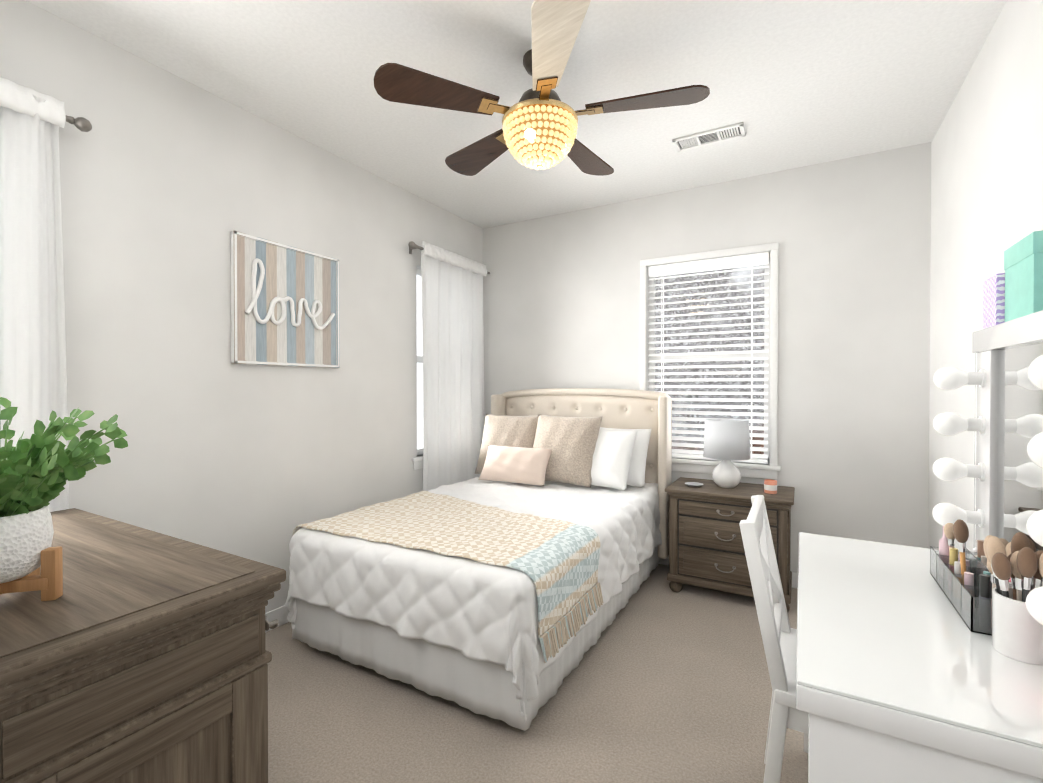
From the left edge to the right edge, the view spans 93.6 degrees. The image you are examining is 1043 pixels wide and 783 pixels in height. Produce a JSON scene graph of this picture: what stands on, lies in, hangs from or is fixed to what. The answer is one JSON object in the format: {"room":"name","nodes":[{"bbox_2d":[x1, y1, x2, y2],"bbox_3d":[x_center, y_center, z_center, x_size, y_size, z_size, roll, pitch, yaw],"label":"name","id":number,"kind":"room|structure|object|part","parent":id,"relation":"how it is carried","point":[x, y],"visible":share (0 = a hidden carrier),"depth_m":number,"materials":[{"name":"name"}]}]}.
{"room":"bedroom","nodes":[
{"label":"bedroom","id":0,"kind":"room"},
{"bbox_2d":[0,0,482,612],"bbox_3d":[-1.362,-0.080,2.688,0.120,2.700,4.140,0,1,30],"label":"wall","id":1,"kind":"structure","parent":0,"point":[170,182],"depth_m":2.33,"materials":[{"name":"paint"}]},
{"bbox_2d":[0,77,91,511],"bbox_3d":[-1.838,0.097,1.621,0.110,2.325,0.653,0,1,30],"label":"curtain","id":2,"kind":"object","parent":1,"relation":"attached to","point":[33,379],"visible":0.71,"depth_m":1.73,"materials":[{"name":"white fabric"}]},
{"bbox_3d":[-1.838,-1.011,1.612,0.110,0.070,0.653,0,1,30],"label":"rod","id":3,"kind":"part","parent":2,"relation":"part of","materials":[{"name":"grey metal"}]},
{"bbox_2d":[265,605,289,632],"bbox_3d":[-1.191,1.218,2.861,0.018,0.100,3.450,0,1,30],"label":"baseboard","id":4,"kind":"structure","parent":1,"relation":"attached to","point":[281,613],"depth_m":2.65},
{"bbox_2d":[231,231,339,367],"bbox_3d":[-1.266,-0.468,2.690,0.039,0.655,0.635,0,1,30],"label":"picture","id":5,"kind":"object","parent":1,"relation":"attached to","point":[284,305],"visible":1,"depth_m":2.64,"materials":[{"name":"wood"}]},
{"bbox_2d":[411,269,422,469],"bbox_3d":[-0.626,-0.181,3.937,0.122,1.500,0.840,0,1,30],"label":"window","id":6,"kind":"structure","parent":1,"relation":"in","point":[417,461],"depth_m":3.71,"materials":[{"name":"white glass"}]},
{"bbox_3d":[-0.665,-0.226,3.958,0.004,1.330,0.640,0,1,30],"label":"glass","id":7,"kind":"part","parent":6,"relation":"part of","materials":[{"name":"glass"}]},
{"bbox_2d":[408,241,489,490],"bbox_3d":[-0.558,0.077,3.868,0.110,2.325,1.000,0,1,30],"label":"curtain","id":8,"kind":"object","parent":1,"relation":"attached to","point":[453,352],"visible":0.75,"depth_m":3.87,"materials":[{"name":"white fabric"}]},
{"bbox_3d":[-0.558,-1.030,3.858,0.110,0.070,1.000,0,1,30],"label":"rod","id":9,"kind":"part","parent":8,"relation":"part of","materials":[{"name":"grey metal"}]},
{"bbox_2d":[26,0,1006,227],"bbox_3d":[0.036,-1.473,1.879,3.340,0.100,4.140,0,1,30],"label":"ceiling","id":10,"kind":"structure","parent":0,"point":[791,84],"depth_m":2.20,"materials":[{"name":"paint"}]},
{"bbox_2d":[374,0,709,175],"bbox_3d":[0.109,-1.193,2.136,1.313,0.463,1.274,0,1,30],"label":"ceiling fan","id":11,"kind":"object","parent":10,"relation":"hanging from","point":[538,130],"visible":1,"depth_m":1.97,"materials":[{"name":"brown wood"}]},
{"bbox_3d":[0.079,-1.192,2.099,0.326,0.463,0.326,0,1,30],"label":"motor","id":12,"kind":"part","parent":11,"relation":"part of","materials":[{"name":"brown metal"}]},
{"bbox_2d":[672,122,745,151],"bbox_3d":[1.051,-1.425,2.751,0.370,0.012,0.150,0,1,30],"label":"ceiling vent","id":13,"kind":"object","parent":10,"relation":"in","point":[714,136],"visible":0.98,"depth_m":2.75,"materials":[{"name":"white metal"}]},
{"bbox_2d":[265,564,807,782],"bbox_3d":[0.036,1.327,1.903,3.340,0.100,4.140,0,1,30],"label":"floor","id":14,"kind":"structure","parent":0,"point":[663,682],"depth_m":1.92,"materials":[{"name":"carpet"}]},
{"bbox_2d":[0,508,285,782],"bbox_3d":[-1.238,0.856,1.274,1.235,0.853,0.553,0,1,30],"label":"dresser","id":15,"kind":"object","parent":14,"relation":"on","point":[134,654],"visible":1,"depth_m":1.00,"materials":[{"name":"brown wood"}]},
{"bbox_2d":[0,397,127,600],"bbox_3d":[-1.057,0.215,0.999,0.401,0.433,0.468,0,1,30],"label":"plant","id":16,"kind":"object","parent":15,"relation":"on","point":[38,468],"visible":1,"depth_m":1.00,"materials":[{"name":"green plant"}]},
{"bbox_3d":[-1.063,0.312,0.996,0.162,0.135,0.162,0,1,30],"label":"pot","id":17,"kind":"part","parent":16,"relation":"part of","materials":[{"name":"ceramic"}]},
{"bbox_2d":[285,388,671,730],"bbox_3d":[-0.061,0.625,2.941,1.438,1.285,2.106,0,1,30],"label":"bed","id":18,"kind":"object","parent":14,"relation":"on","point":[461,631],"visible":0.62,"depth_m":2.17,"materials":[{"name":"fabric"}]},
{"bbox_2d":[292,490,602,662],"bbox_3d":[-0.307,0.823,2.491,1.414,0.348,0.931,0,1,30],"label":"throw blanket","id":19,"kind":"object","parent":18,"relation":"on","point":[556,561],"visible":1,"depth_m":2.21,"materials":[{"name":"beige fabric"}]},
{"bbox_2d":[285,477,661,721],"bbox_3d":[-0.090,0.911,2.914,1.422,0.532,2.027,0,1,30],"label":"comforter","id":20,"kind":"object","parent":18,"relation":"on","point":[464,629],"depth_m":2.09,"materials":[{"name":"white fabric"}]},
{"bbox_2d":[475,414,537,473],"bbox_3d":[-0.095,0.406,3.745,0.500,0.454,0.238,0,1,24],"label":"pillow","id":21,"kind":"object","parent":18,"relation":"on","point":[509,431],"visible":0.58,"depth_m":3.72,"materials":[{"name":"beige fabric"}]},
{"bbox_2d":[478,445,551,485],"bbox_3d":[-0.046,0.516,3.467,0.527,0.238,0.191,0,1,30],"label":"pillow","id":22,"kind":"object","parent":18,"relation":"on","point":[517,465],"visible":1,"depth_m":3.41,"materials":[{"name":"beige fabric"}]},
{"bbox_2d":[533,414,602,487],"bbox_3d":[0.293,0.403,3.457,0.530,0.464,0.243,0,1,30],"label":"pillow","id":23,"kind":"object","parent":18,"relation":"on","point":[570,442],"visible":0.9,"depth_m":3.37,"materials":[{"name":"beige fabric"}]},
{"bbox_3d":[0.413,0.558,3.764,1.429,1.165,0.207,0,1,30],"label":"headboard","id":24,"kind":"part","parent":18,"relation":"part of","materials":[{"name":"fabric"}]},
{"bbox_2d":[591,429,637,490],"bbox_3d":[0.572,0.448,3.319,0.380,0.378,0.223,0,1,37],"label":"pillow","id":25,"kind":"object","parent":18,"relation":"on","point":[612,455],"visible":0.77,"depth_m":3.24,"materials":[{"name":"white fabric"}]},
{"bbox_2d":[600,427,651,487],"bbox_3d":[0.676,0.447,3.421,0.420,0.378,0.223,0,1,30],"label":"pillow","id":26,"kind":"object","parent":18,"relation":"on","point":[636,474],"visible":0.27,"depth_m":3.31,"materials":[{"name":"white fabric"}]},
{"bbox_2d":[665,477,794,611],"bbox_3d":[1.321,0.939,3.106,0.713,0.655,0.476,0,1,30],"label":"nightstand","id":27,"kind":"object","parent":14,"relation":"on","point":[706,548],"visible":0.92,"depth_m":2.96,"materials":[{"name":"brown wood"}]},
{"bbox_2d":[685,482,702,486],"bbox_3d":[1.113,0.603,3.160,0.116,0.016,0.116,0,1,30],"label":"dish","id":28,"kind":"object","parent":27,"relation":"on","point":[693,484],"visible":1,"depth_m":3.17,"materials":[{"name":"white ceramic"}]},
{"bbox_2d":[703,418,750,487],"bbox_3d":[1.313,0.396,3.136,0.280,0.430,0.280,0,1,30],"label":"table lamp","id":29,"kind":"object","parent":27,"relation":"on","point":[726,441],"visible":0.98,"depth_m":3.04,"materials":[{"name":"white ceramic"}]},
{"bbox_3d":[1.313,0.301,3.135,0.280,0.240,0.280,0,1,30],"label":"lamp shade","id":30,"kind":"part","parent":29,"relation":"part of","materials":[{"name":"fabric"}]},
{"bbox_2d":[764,479,776,493],"bbox_3d":[1.505,0.575,2.959,0.072,0.075,0.072,0,1,30],"label":"candle jar","id":31,"kind":"object","parent":27,"relation":"on","point":[770,486],"visible":1,"depth_m":2.93,"materials":[{"name":"orange glass"}]},
{"bbox_2d":[739,495,807,782],"bbox_3d":[0.939,0.823,1.425,0.523,0.920,0.420,0,1,30],"label":"chair","id":32,"kind":"object","parent":14,"relation":"on","point":[779,636],"visible":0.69,"depth_m":1.35,"materials":[{"name":"white wood"}]},
{"bbox_2d":[796,310,1042,782],"bbox_3d":[1.031,0.550,1.172,0.645,1.467,1.046,0,1,30],"label":"vanity desk","id":33,"kind":"object","parent":14,"relation":"on","point":[904,674],"visible":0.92,"depth_m":0.98,"materials":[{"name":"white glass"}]},
{"bbox_3d":[1.029,0.519,1.169,0.641,0.008,1.036,0,1,30],"label":"glass","id":34,"kind":"part","parent":33,"relation":"part of","materials":[{"name":"white glass"}]},
{"bbox_2d":[930,519,1035,635],"bbox_3d":[1.121,0.412,1.182,0.140,0.205,0.385,0,1,30],"label":"organizer","id":35,"kind":"object","parent":33,"relation":"on","point":[963,577],"visible":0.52,"depth_m":1.18,"materials":[{"name":"clear plastic"}]},
{"bbox_2d":[983,273,1004,328],"bbox_3d":[1.449,-0.264,1.440,0.110,0.154,0.118,0,1,30],"label":"box","id":36,"kind":"object","parent":33,"relation":"on","point":[993,300],"visible":0.29,"depth_m":1.43,"materials":[{"name":"purple cardboard"}]},
{"bbox_2d":[983,532,1042,664],"bbox_3d":[0.985,0.400,0.957,0.106,0.232,0.114,0,1,30],"label":"brush holder","id":37,"kind":"object","parent":33,"relation":"on","point":[1017,630],"visible":0.96,"depth_m":0.95,"materials":[{"name":"white ceramic"}]},
{"bbox_2d":[996,342,1042,551],"bbox_3d":[1.216,0.168,1.140,0.004,0.570,0.610,0,1,30],"label":"mirror","id":38,"kind":"object","parent":33,"relation":"attached to","point":[1019,404],"depth_m":1.28,"materials":[{"name":"silver metal"}]},
{"bbox_2d":[1004,231,1042,321],"bbox_3d":[1.381,-0.293,1.284,0.119,0.216,0.204,0,1,30],"label":"box","id":39,"kind":"object","parent":33,"relation":"on","point":[1023,263],"visible":0.75,"depth_m":1.27,"materials":[{"name":"teal cardboard"}]},
{"bbox_2d":[483,142,930,572],"bbox_3d":[1.032,-0.088,3.637,3.100,2.700,0.120,0,1,30],"label":"wall","id":40,"kind":"structure","parent":0,"point":[851,236],"depth_m":3.12,"materials":[{"name":"paint"}]},
{"bbox_2d":[640,242,780,479],"bbox_3d":[1.300,-0.199,3.460,0.950,1.545,0.140,0,1,30],"label":"window","id":41,"kind":"structure","parent":40,"relation":"in","point":[758,470],"depth_m":3.34,"materials":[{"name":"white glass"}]},
{"bbox_2d":[648,252,768,463],"bbox_3d":[1.297,-0.222,3.455,0.796,1.402,0.056,0,1,30],"label":"window blinds","id":42,"kind":"object","parent":41,"relation":"attached to","point":[752,260],"visible":0.75,"depth_m":3.43,"materials":[{"name":"white plastic"}]},
{"bbox_3d":[1.325,-0.222,3.504,0.740,1.330,0.004,0,1,30],"label":"glass","id":43,"kind":"part","parent":41,"relation":"part of","materials":[{"name":"clear glass"}]},
{"bbox_2d":[658,555,797,587],"bbox_3d":[0.994,1.212,3.593,3.030,0.100,0.014,0,1,30],"label":"baseboard","id":44,"kind":"structure","parent":40,"relation":"attached to","point":[665,561],"depth_m":3.16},
{"bbox_2d":[928,0,1042,551],"bbox_3d":[1.435,-0.066,1.094,0.120,2.700,4.140,0,1,30],"label":"wall","id":45,"kind":"structure","parent":0,"point":[987,177],"depth_m":2.08,"materials":[{"name":"paint"}]},
{"label":"outside","id":46,"kind":"structure","parent":0,"visible":0},
{"bbox_2d":[655,265,764,453],"bbox_3d":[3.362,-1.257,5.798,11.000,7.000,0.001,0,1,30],"label":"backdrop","id":47,"kind":"structure","parent":46,"point":[716,295],"depth_m":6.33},
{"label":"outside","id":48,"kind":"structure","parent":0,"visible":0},
{"bbox_2d":[417,275,422,448],"bbox_3d":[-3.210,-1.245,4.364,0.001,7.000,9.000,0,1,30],"label":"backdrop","id":49,"kind":"structure","parent":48,"point":[419,379],"depth_m":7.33,"materials":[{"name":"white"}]}
]}

